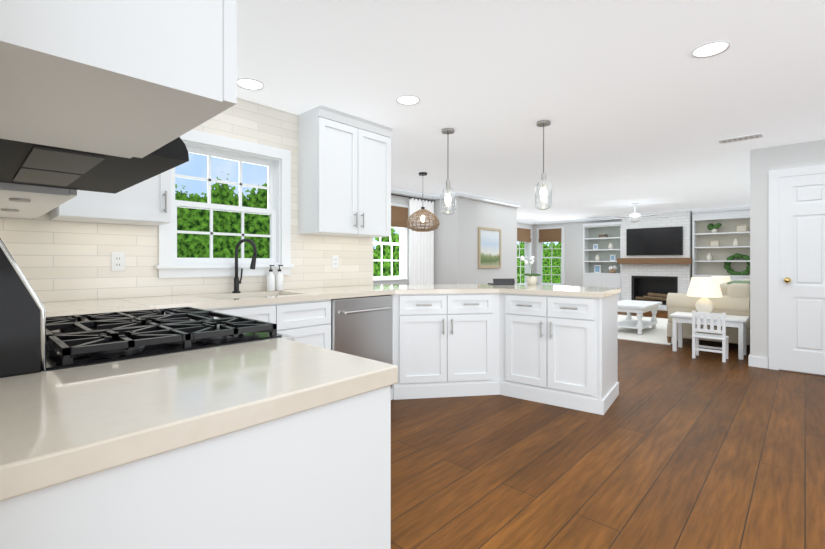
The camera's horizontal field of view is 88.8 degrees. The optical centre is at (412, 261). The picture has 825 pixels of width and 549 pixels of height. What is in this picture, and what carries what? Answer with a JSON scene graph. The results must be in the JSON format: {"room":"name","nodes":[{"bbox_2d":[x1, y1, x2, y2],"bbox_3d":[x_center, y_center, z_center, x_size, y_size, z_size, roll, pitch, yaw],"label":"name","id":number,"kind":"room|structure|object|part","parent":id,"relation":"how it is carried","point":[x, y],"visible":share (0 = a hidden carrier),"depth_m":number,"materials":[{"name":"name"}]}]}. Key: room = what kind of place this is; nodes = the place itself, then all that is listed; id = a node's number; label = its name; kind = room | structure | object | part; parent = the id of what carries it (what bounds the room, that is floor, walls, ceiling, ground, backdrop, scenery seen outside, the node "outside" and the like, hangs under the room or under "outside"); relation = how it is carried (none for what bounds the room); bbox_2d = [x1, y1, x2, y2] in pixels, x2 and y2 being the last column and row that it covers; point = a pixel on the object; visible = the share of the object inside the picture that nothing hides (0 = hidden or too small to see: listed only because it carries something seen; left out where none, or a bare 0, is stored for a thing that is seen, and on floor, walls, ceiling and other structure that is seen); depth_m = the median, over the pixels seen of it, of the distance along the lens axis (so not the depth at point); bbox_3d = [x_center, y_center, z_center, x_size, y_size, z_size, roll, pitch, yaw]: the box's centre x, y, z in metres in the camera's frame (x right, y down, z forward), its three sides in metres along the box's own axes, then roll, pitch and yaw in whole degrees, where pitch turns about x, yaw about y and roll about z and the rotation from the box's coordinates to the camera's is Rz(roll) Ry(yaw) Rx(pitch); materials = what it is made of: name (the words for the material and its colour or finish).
{"room":"kitchen","nodes":[
{"label":"kitchen","id":0,"kind":"room"},
{"bbox_2d":[0,97,372,302],"bbox_3d":[-1.422,-0.045,3.131,0.150,2.370,2.880,0,0,43],"label":"wall","id":1,"kind":"structure","parent":0,"point":[57,261],"depth_m":2.73,"materials":[{"name":"tile"}]},
{"bbox_2d":[111,252,124,270],"bbox_3d":[-1.814,-0.003,2.594,0.008,0.115,0.070,0,0,43],"label":"electrical outlet plate","id":2,"kind":"object","parent":1,"relation":"attached to","point":[117,261],"visible":1,"depth_m":2.59,"materials":[{"name":"white plastic"}]},
{"bbox_2d":[50,105,392,237],"bbox_3d":[-1.102,-0.732,3.113,0.338,0.993,2.370,0,0,43],"label":"upper cabinet","id":3,"kind":"object","parent":1,"relation":"attached to","point":[344,174],"visible":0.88,"depth_m":3.43,"materials":[{"name":"white wood"}]},
{"bbox_2d":[155,129,293,277],"bbox_3d":[-1.378,-0.403,3.145,0.195,1.015,1.000,0,0,43],"label":"kitchen window","id":4,"kind":"structure","parent":1,"relation":"in","point":[170,263],"depth_m":3.15,"materials":[{"name":"white wood"}]},
{"bbox_2d":[332,255,337,267],"bbox_3d":[-0.695,-0.003,3.793,0.008,0.115,0.070,0,0,43],"label":"electrical outlet plate","id":5,"kind":"object","parent":1,"relation":"attached to","point":[334,261],"visible":1,"depth_m":3.79,"materials":[{"name":"white plastic"}]},
{"bbox_2d":[42,284,620,319],"bbox_3d":[-0.191,0.244,2.866,2.006,0.040,3.928,0,0,43],"label":"countertop","id":6,"kind":"structure","parent":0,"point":[485,301],"depth_m":3.44,"materials":[{"name":"beige stone"}]},
{"bbox_2d":[232,239,256,292],"bbox_3d":[-1.213,0.028,3.035,0.190,0.393,0.107,0,0,43],"label":"faucet","id":7,"kind":"object","parent":6,"relation":"on","point":[237,281],"visible":1,"depth_m":3.04,"materials":[{"name":"black metal"}]},
{"bbox_2d":[212,292,283,299],"bbox_3d":[-1.103,0.356,2.894,0.400,0.207,0.650,0,0,43],"label":"sink","id":8,"kind":"object","parent":6,"relation":"in","point":[277,293],"depth_m":2.94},
{"bbox_2d":[267,265,283,290],"bbox_3d":[-1.063,0.123,3.272,0.080,0.201,0.137,0,0,43],"label":"soap dispensers","id":9,"kind":"object","parent":6,"relation":"on","point":[274,283],"visible":1,"depth_m":3.27,"materials":[{"name":"white"}]},
{"bbox_2d":[488,279,514,284],"bbox_3d":[0.883,0.193,4.189,0.220,0.061,0.158,0,0,-10],"label":"tray","id":10,"kind":"object","parent":6,"relation":"on","point":[503,281],"depth_m":4.12,"materials":[{"name":"grey metal"}]},
{"bbox_2d":[520,256,540,284],"bbox_3d":[1.169,0.082,4.116,0.193,0.285,0.205,0,0,43],"label":"orchid pot","id":11,"kind":"object","parent":6,"relation":"on","point":[531,279],"visible":1,"depth_m":4.08,"materials":[{"name":"beige ceramic"}]},
{"bbox_2d":[384,194,420,284],"bbox_3d":[-0.747,-0.045,6.787,0.150,2.370,3.390,0,0,43],"label":"wall","id":12,"kind":"structure","parent":0,"point":[400,200],"depth_m":7.24,"materials":[{"name":"white paint"}]},
{"bbox_2d":[373,203,408,284],"bbox_3d":[-0.426,-0.307,7.098,0.195,1.365,1.000,0,0,43],"label":"dining window","id":13,"kind":"structure","parent":12,"relation":"in","point":[403,260],"depth_m":7.34,"materials":[{"name":"white wood"}]},
{"bbox_2d":[391,206,407,227],"bbox_3d":[-0.352,-0.768,7.028,0.042,0.347,0.808,0,0,43],"label":"blinds","id":14,"kind":"object","parent":13,"relation":"attached to","point":[399,216],"visible":0.42,"depth_m":7.15,"materials":[{"name":"brown wicker"}]},
{"bbox_2d":[391,188,432,199],"bbox_3d":[-0.717,-1.190,6.657,0.069,0.079,3.240,0,0,43],"label":"crown molding","id":15,"kind":"structure","parent":12,"relation":"attached to","point":[393,191],"depth_m":7.37,"materials":[{"name":"white wood"}]},
{"bbox_2d":[391,194,434,284],"bbox_3d":[-0.189,-0.011,7.182,0.126,2.262,1.692,0,0,43],"label":"panel","id":16,"kind":"object","parent":12,"relation":"hanging from","point":[421,258],"visible":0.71,"depth_m":7.47,"materials":[{"name":"white fabric"}]},
{"bbox_2d":[433,197,462,283],"bbox_3d":[0.633,-0.045,7.717,0.600,2.370,0.150,0,0,43],"label":"wall","id":17,"kind":"structure","parent":0,"point":[448,250],"depth_m":7.60,"materials":[{"name":"white paint"}]},
{"bbox_2d":[433,193,453,199],"bbox_3d":[0.578,-1.190,7.623,0.510,0.079,0.060,0,0,43],"label":"crown molding","id":18,"kind":"structure","parent":17,"relation":"attached to","point":[437,197],"depth_m":7.66,"materials":[{"name":"white wood"}]},
{"bbox_2d":[463,198,516,283],"bbox_3d":[1.524,-0.045,8.321,0.180,2.370,1.950,0,0,43],"label":"wall","id":19,"kind":"structure","parent":0,"point":[477,214],"depth_m":8.16,"materials":[{"name":"white paint"}]},
{"bbox_2d":[454,192,520,207],"bbox_3d":[1.532,-1.190,8.211,0.078,0.079,2.220,0,0,43],"label":"crown molding","id":20,"kind":"structure","parent":19,"relation":"attached to","point":[458,194],"depth_m":8.02,"materials":[{"name":"white wood"}]},
{"bbox_3d":[1.508,-0.270,8.193,0.029,0.780,0.780,0,0,43],"label":"landscape artwork","id":21,"kind":"part","parent":19,"relation":"part of"},
{"bbox_2d":[517,223,533,273],"bbox_3d":[2.384,-0.045,11.758,0.150,2.370,4.250,0,0,43],"label":"wall","id":22,"kind":"structure","parent":0,"point":[532,239],"depth_m":13.09,"materials":[{"name":"white paint"}]},
{"bbox_2d":[517,226,530,284],"bbox_3d":[3.126,-0.135,12.536,0.174,1.830,1.380,0,0,43],"label":"window","id":23,"kind":"structure","parent":22,"relation":"in","point":[527,253],"depth_m":12.93,"materials":[{"name":"white wood"}]},
{"bbox_2d":[517,228,530,241],"bbox_3d":[3.208,-0.803,12.459,0.042,0.397,1.208,0,0,43],"label":"window shade","id":24,"kind":"object","parent":23,"relation":"attached to","point":[523,235],"visible":0.58,"depth_m":12.57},
{"bbox_2d":[517,220,534,224],"bbox_3d":[2.390,-1.190,11.595,0.078,0.079,4.020,0,0,43],"label":"crown molding","id":25,"kind":"structure","parent":22,"relation":"attached to","point":[518,221],"depth_m":12.67,"materials":[{"name":"white wood"}]},
{"bbox_2d":[237,0,824,221],"bbox_3d":[2.369,-1.280,5.106,8.900,0.100,14.300,0,0,43],"label":"ceiling","id":26,"kind":"structure","parent":0,"point":[634,101],"depth_m":2.95,"materials":[{"name":"white paint"}]},
{"bbox_2d":[237,78,263,89],"bbox_3d":[-1.120,-1.225,2.904,0.184,0.010,0.184,0,0,43],"label":"recessed light","id":27,"kind":"object","parent":26,"relation":"in","point":[248,83],"visible":0.96,"depth_m":2.90,"materials":[{"name":"white plastic"}]},
{"bbox_2d":[396,95,419,104],"bbox_3d":[-0.034,-1.225,3.190,0.184,0.010,0.184,0,0,43],"label":"recessed light","id":28,"kind":"object","parent":26,"relation":"in","point":[407,100],"visible":0.98,"depth_m":3.19,"materials":[{"name":"white"}]},
{"bbox_2d":[406,172,439,231],"bbox_3d":[0.144,-0.827,5.814,0.464,0.805,0.465,0,0,43],"label":"pendant light","id":29,"kind":"object","parent":26,"relation":"hanging from","point":[422,213],"visible":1,"depth_m":5.71,"materials":[{"name":"brown wicker"}]},
{"bbox_2d":[440,128,455,214],"bbox_3d":[0.330,-0.835,3.917,0.150,0.790,0.150,0,0,43],"label":"glass pendant light","id":30,"kind":"object","parent":26,"relation":"hanging from","point":[447,198],"visible":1,"depth_m":3.90,"materials":[{"name":"clear glass"}]},
{"bbox_2d":[535,120,552,209],"bbox_3d":[1.151,-0.845,3.698,0.150,0.770,0.150,0,0,43],"label":"glass pendant light","id":31,"kind":"object","parent":26,"relation":"hanging from","point":[543,124],"visible":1,"depth_m":3.68,"materials":[{"name":"clear glass"}]},
{"bbox_2d":[602,203,668,222],"bbox_3d":[4.616,-1.030,8.825,1.236,0.400,1.294,0,0,43],"label":"room ceiling fan","id":32,"kind":"object","parent":26,"relation":"hanging from","point":[634,217],"visible":1,"depth_m":8.71,"materials":[{"name":"white"}]},
{"bbox_2d":[691,41,729,57],"bbox_3d":[1.719,-1.225,2.430,0.184,0.010,0.184,0,0,43],"label":"recessed light","id":33,"kind":"object","parent":26,"relation":"in","point":[710,49],"visible":0.98,"depth_m":2.42,"materials":[{"name":"white plastic"}]},
{"bbox_2d":[718,133,762,143],"bbox_3d":[3.250,-1.223,4.175,0.340,0.014,0.140,0,0,43],"label":"ceiling vent","id":34,"kind":"object","parent":26,"relation":"in","point":[746,137],"visible":0.96,"depth_m":4.15,"materials":[{"name":"white metal"}]},
{"bbox_2d":[534,219,621,286],"bbox_3d":[5.998,-0.045,11.191,5.910,2.370,0.150,0,0,43],"label":"wall","id":35,"kind":"structure","parent":0,"point":[573,254],"depth_m":12.32,"materials":[{"name":"white paint"}]},
{"bbox_2d":[537,227,564,285],"bbox_3d":[4.231,-0.135,12.822,0.880,1.830,0.174,0,0,43],"label":"window","id":36,"kind":"structure","parent":35,"relation":"in","point":[540,257],"depth_m":12.81,"materials":[{"name":"white wood"}]},
{"bbox_2d":[539,228,560,241],"bbox_3d":[4.155,-0.803,12.740,0.708,0.397,0.042,0,0,43],"label":"blinds","id":37,"kind":"object","parent":36,"relation":"attached to","point":[549,235],"visible":0.98,"depth_m":12.72,"materials":[{"name":"brown wicker"}]},
{"bbox_2d":[535,217,620,224],"bbox_3d":[5.872,-1.190,11.165,5.759,0.079,0.059,0,0,43],"label":"crown molding","id":38,"kind":"structure","parent":35,"relation":"attached to","point":[593,219],"depth_m":12.19,"materials":[{"name":"white wood"}]},
{"bbox_2d":[391,310,824,548],"bbox_3d":[2.369,1.190,5.106,8.900,0.100,14.300,0,0,43],"label":"floor","id":39,"kind":"structure","parent":0,"point":[680,448],"depth_m":2.38,"materials":[{"name":"brown wood"}]},
{"bbox_2d":[0,238,293,377],"bbox_3d":[-0.854,0.541,1.324,0.761,1.198,0.732,0,0,43],"label":"gas range","id":40,"kind":"object","parent":39,"relation":"on","point":[34,338],"visible":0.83,"depth_m":1.04,"materials":[{"name":"metal"}]},
{"bbox_2d":[0,384,399,548],"bbox_3d":[-0.441,0.703,0.850,0.484,0.876,0.638,0,0,43],"label":"base cabinet","id":41,"kind":"object","parent":39,"relation":"on","point":[278,443],"depth_m":0.68,"materials":[{"name":"white wood"}]},
{"bbox_2d":[0,338,399,507],"bbox_3d":[-0.433,0.244,0.849,0.498,0.040,0.648,0,0,43],"label":"countertop","id":42,"kind":"structure","parent":41,"relation":"on","point":[60,428],"depth_m":0.69,"materials":[{"name":"beige stone"}]},
{"bbox_2d":[198,304,223,318],"bbox_3d":[-1.470,0.703,2.485,0.655,0.876,0.390,0,0,43],"label":"base cabinet","id":43,"kind":"object","parent":39,"relation":"on","point":[219,308],"depth_m":2.43,"materials":[{"name":"white wood"}]},
{"bbox_2d":[224,300,287,334],"bbox_3d":[-1.223,0.703,2.765,0.601,0.876,0.498,0,0,43],"label":"base cabinet","id":44,"kind":"object","parent":39,"relation":"on","point":[272,311],"depth_m":2.66,"materials":[{"name":"white wood"}]},
{"bbox_2d":[288,300,330,347],"bbox_3d":[-0.962,0.703,3.045,0.601,0.876,0.498,0,0,43],"label":"base cabinet","id":45,"kind":"object","parent":39,"relation":"on","point":[310,320],"depth_m":2.90,"materials":[{"name":"white wood"}]},
{"bbox_2d":[331,295,392,387],"bbox_3d":[-0.559,0.704,3.421,0.636,0.868,0.592,0,0,43],"label":"dishwasher","id":46,"kind":"object","parent":39,"relation":"on","point":[362,327],"visible":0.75,"depth_m":3.23,"materials":[{"name":"grey metal"}]},
{"bbox_2d":[393,308,499,398],"bbox_3d":[0.413,0.703,3.691,0.571,0.876,1.123,0,0,43],"label":"base cabinet","id":47,"kind":"object","parent":39,"relation":"on","point":[438,356],"depth_m":3.55,"materials":[{"name":"white wood"}]},
{"bbox_2d":[500,312,535,401],"bbox_3d":[1.130,0.703,3.748,0.549,0.876,0.708,0,0,43],"label":"base cabinet","id":48,"kind":"object","parent":39,"relation":"on","point":[518,332],"depth_m":3.52,"materials":[{"name":"white wood"}]},
{"bbox_2d":[536,296,618,414],"bbox_3d":[1.415,0.703,3.483,0.464,0.876,0.710,0,0,43],"label":"base cabinet","id":49,"kind":"object","parent":39,"relation":"on","point":[577,344],"depth_m":3.28,"materials":[{"name":"white wood"}]},
{"bbox_2d":[583,222,621,300],"bbox_3d":[5.243,0.040,11.531,1.020,2.200,0.378,0,0,43],"label":"built-in shelf","id":50,"kind":"object","parent":39,"relation":"on","point":[602,247],"visible":0.85,"depth_m":11.59,"materials":[{"name":"white wood"}]},
{"bbox_2d":[618,315,677,344],"bbox_3d":[3.721,1.134,7.619,2.250,0.012,2.980,0,0,43],"label":"living room rug","id":51,"kind":"object","parent":39,"relation":"on","point":[657,334],"visible":0.14,"depth_m":6.64,"materials":[{"name":"white carpet"}]},
{"bbox_2d":[618,300,661,334],"bbox_3d":[3.679,0.903,6.995,0.600,0.447,1.050,0,0,43],"label":"table","id":52,"kind":"object","parent":51,"relation":"on","point":[639,308],"visible":0.81,"depth_m":6.74,"materials":[{"name":"white wood"}]},
{"bbox_2d":[666,279,749,344],"bbox_3d":[4.594,0.689,6.347,0.962,0.876,2.180,0,0,43],"label":"sofa","id":53,"kind":"object","parent":51,"relation":"on","point":[734,299],"visible":0.56,"depth_m":5.47,"materials":[{"name":"beige fabric"}]},
{"bbox_2d":[622,210,691,310],"bbox_3d":[6.002,-0.044,10.468,1.500,2.368,0.898,0,0,43],"label":"brick fireplace surround","id":54,"kind":"object","parent":39,"relation":"on","point":[651,282],"visible":0.58,"depth_m":10.53,"materials":[{"name":"white brick"}]},
{"bbox_2d":[617,258,691,263],"bbox_3d":[5.944,-0.025,10.406,1.620,0.150,0.169,0,0,43],"label":"mantel shelf","id":55,"kind":"object","parent":54,"relation":"attached to","point":[654,260],"visible":1,"depth_m":10.31,"materials":[{"name":"brown wood"}]},
{"bbox_2d":[626,226,682,254],"bbox_3d":[5.985,-0.510,10.450,1.240,0.680,0.049,0,0,43],"label":"wall-mounted tv","id":56,"kind":"object","parent":54,"relation":"attached to","point":[657,241],"visible":1,"depth_m":10.40,"materials":[{"name":"black"}]},
{"bbox_2d":[670,311,749,359],"bbox_3d":[3.721,0.905,5.288,0.770,0.470,0.430,0,0,43],"label":"side table","id":57,"kind":"object","parent":39,"relation":"on","point":[738,322],"visible":0.92,"depth_m":5.18,"materials":[{"name":"white wood"}]},
{"bbox_2d":[687,277,722,312],"bbox_3d":[3.685,0.431,5.315,0.380,0.475,0.380,0,0,43],"label":"table lamp","id":58,"kind":"object","parent":57,"relation":"on","point":[705,288],"visible":0.85,"depth_m":5.22,"materials":[{"name":"beige fabric"}]},
{"bbox_2d":[692,311,728,361],"bbox_3d":[3.520,0.860,4.977,0.330,0.560,0.260,0,0,43],"label":"chair","id":59,"kind":"object","parent":39,"relation":"on","point":[723,337],"visible":1,"depth_m":4.92,"materials":[{"name":"white"}]},
{"bbox_2d":[692,206,749,280],"bbox_3d":[7.305,-0.043,9.608,1.500,2.365,0.378,0,0,43],"label":"built-in shelf","id":60,"kind":"object","parent":39,"relation":"on","point":[720,241],"visible":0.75,"depth_m":9.79,"materials":[{"name":"white wood"}]},
{"bbox_3d":[5.653,0.940,7.719,0.460,0.400,0.440,0,0,43],"label":"end table","id":61,"kind":"object","parent":39,"relation":"on","visible":0},
{"bbox_2d":[712,276,730,283],"bbox_3d":[5.653,0.501,7.718,0.380,0.475,0.380,0,0,43],"label":"table lamp","id":62,"kind":"object","parent":61,"relation":"on","point":[722,279],"visible":0.08,"depth_m":7.59,"materials":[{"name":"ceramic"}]},
{"bbox_2d":[750,139,824,375],"bbox_3d":[4.855,-0.045,3.622,3.040,2.370,0.120,0,0,43],"label":"wall","id":63,"kind":"structure","parent":0,"point":[763,161],"depth_m":4.54,"materials":[{"name":"white paint"}]},
{"bbox_2d":[748,354,767,368],"bbox_3d":[3.785,1.085,6.698,8.800,0.110,9.440,0,0,43],"label":"baseboard","id":64,"kind":"structure","parent":63,"relation":"attached to","point":[760,362],"depth_m":4.56,"materials":[{"name":"white wood"}]},
{"bbox_2d":[769,164,824,374],"bbox_3d":[4.139,0.083,4.145,0.970,2.115,0.090,0,0,43],"label":"door","id":65,"kind":"structure","parent":63,"relation":"attached to","point":[796,268],"depth_m":4.34,"materials":[{"name":"white wood"}]},
{"bbox_3d":[-1.357,-0.045,1.184,2.600,2.370,0.120,0,0,43],"label":"wall","id":66,"kind":"structure","parent":0,"visible":0},
{"bbox_2d":[0,0,236,218],"bbox_3d":[-1.258,-0.728,1.379,2.471,1.001,0.338,0,0,43],"label":"upper cabinet","id":67,"kind":"object","parent":66,"relation":"attached to","point":[132,78],"visible":0.94,"depth_m":0.59,"materials":[{"name":"white wood"}]},
{"bbox_2d":[0,137,188,193],"bbox_3d":[-0.980,-0.289,1.188,0.754,0.074,0.393,0,0,43],"label":"under-cabinet range hood","id":68,"kind":"object","parent":67,"relation":"attached to","point":[24,163],"visible":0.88,"depth_m":1.13,"materials":[{"name":"black metal"}]},
{"label":"outside","id":69,"kind":"structure","parent":0,"visible":0},
{"bbox_2d":[175,153,269,257],"bbox_3d":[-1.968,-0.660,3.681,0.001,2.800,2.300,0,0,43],"label":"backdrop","id":70,"kind":"structure","parent":69,"point":[193,219],"depth_m":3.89,"materials":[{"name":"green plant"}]},
{"bbox_2d":[373,226,398,276],"bbox_3d":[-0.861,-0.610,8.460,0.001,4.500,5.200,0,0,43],"label":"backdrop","id":71,"kind":"structure","parent":69,"point":[386,255],"depth_m":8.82,"materials":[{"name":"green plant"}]},
{"bbox_2d":[517,241,560,282],"bbox_3d":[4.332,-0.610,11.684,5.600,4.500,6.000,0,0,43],"label":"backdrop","id":72,"kind":"structure","parent":69,"point":[556,271],"depth_m":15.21,"materials":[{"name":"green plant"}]}
]}

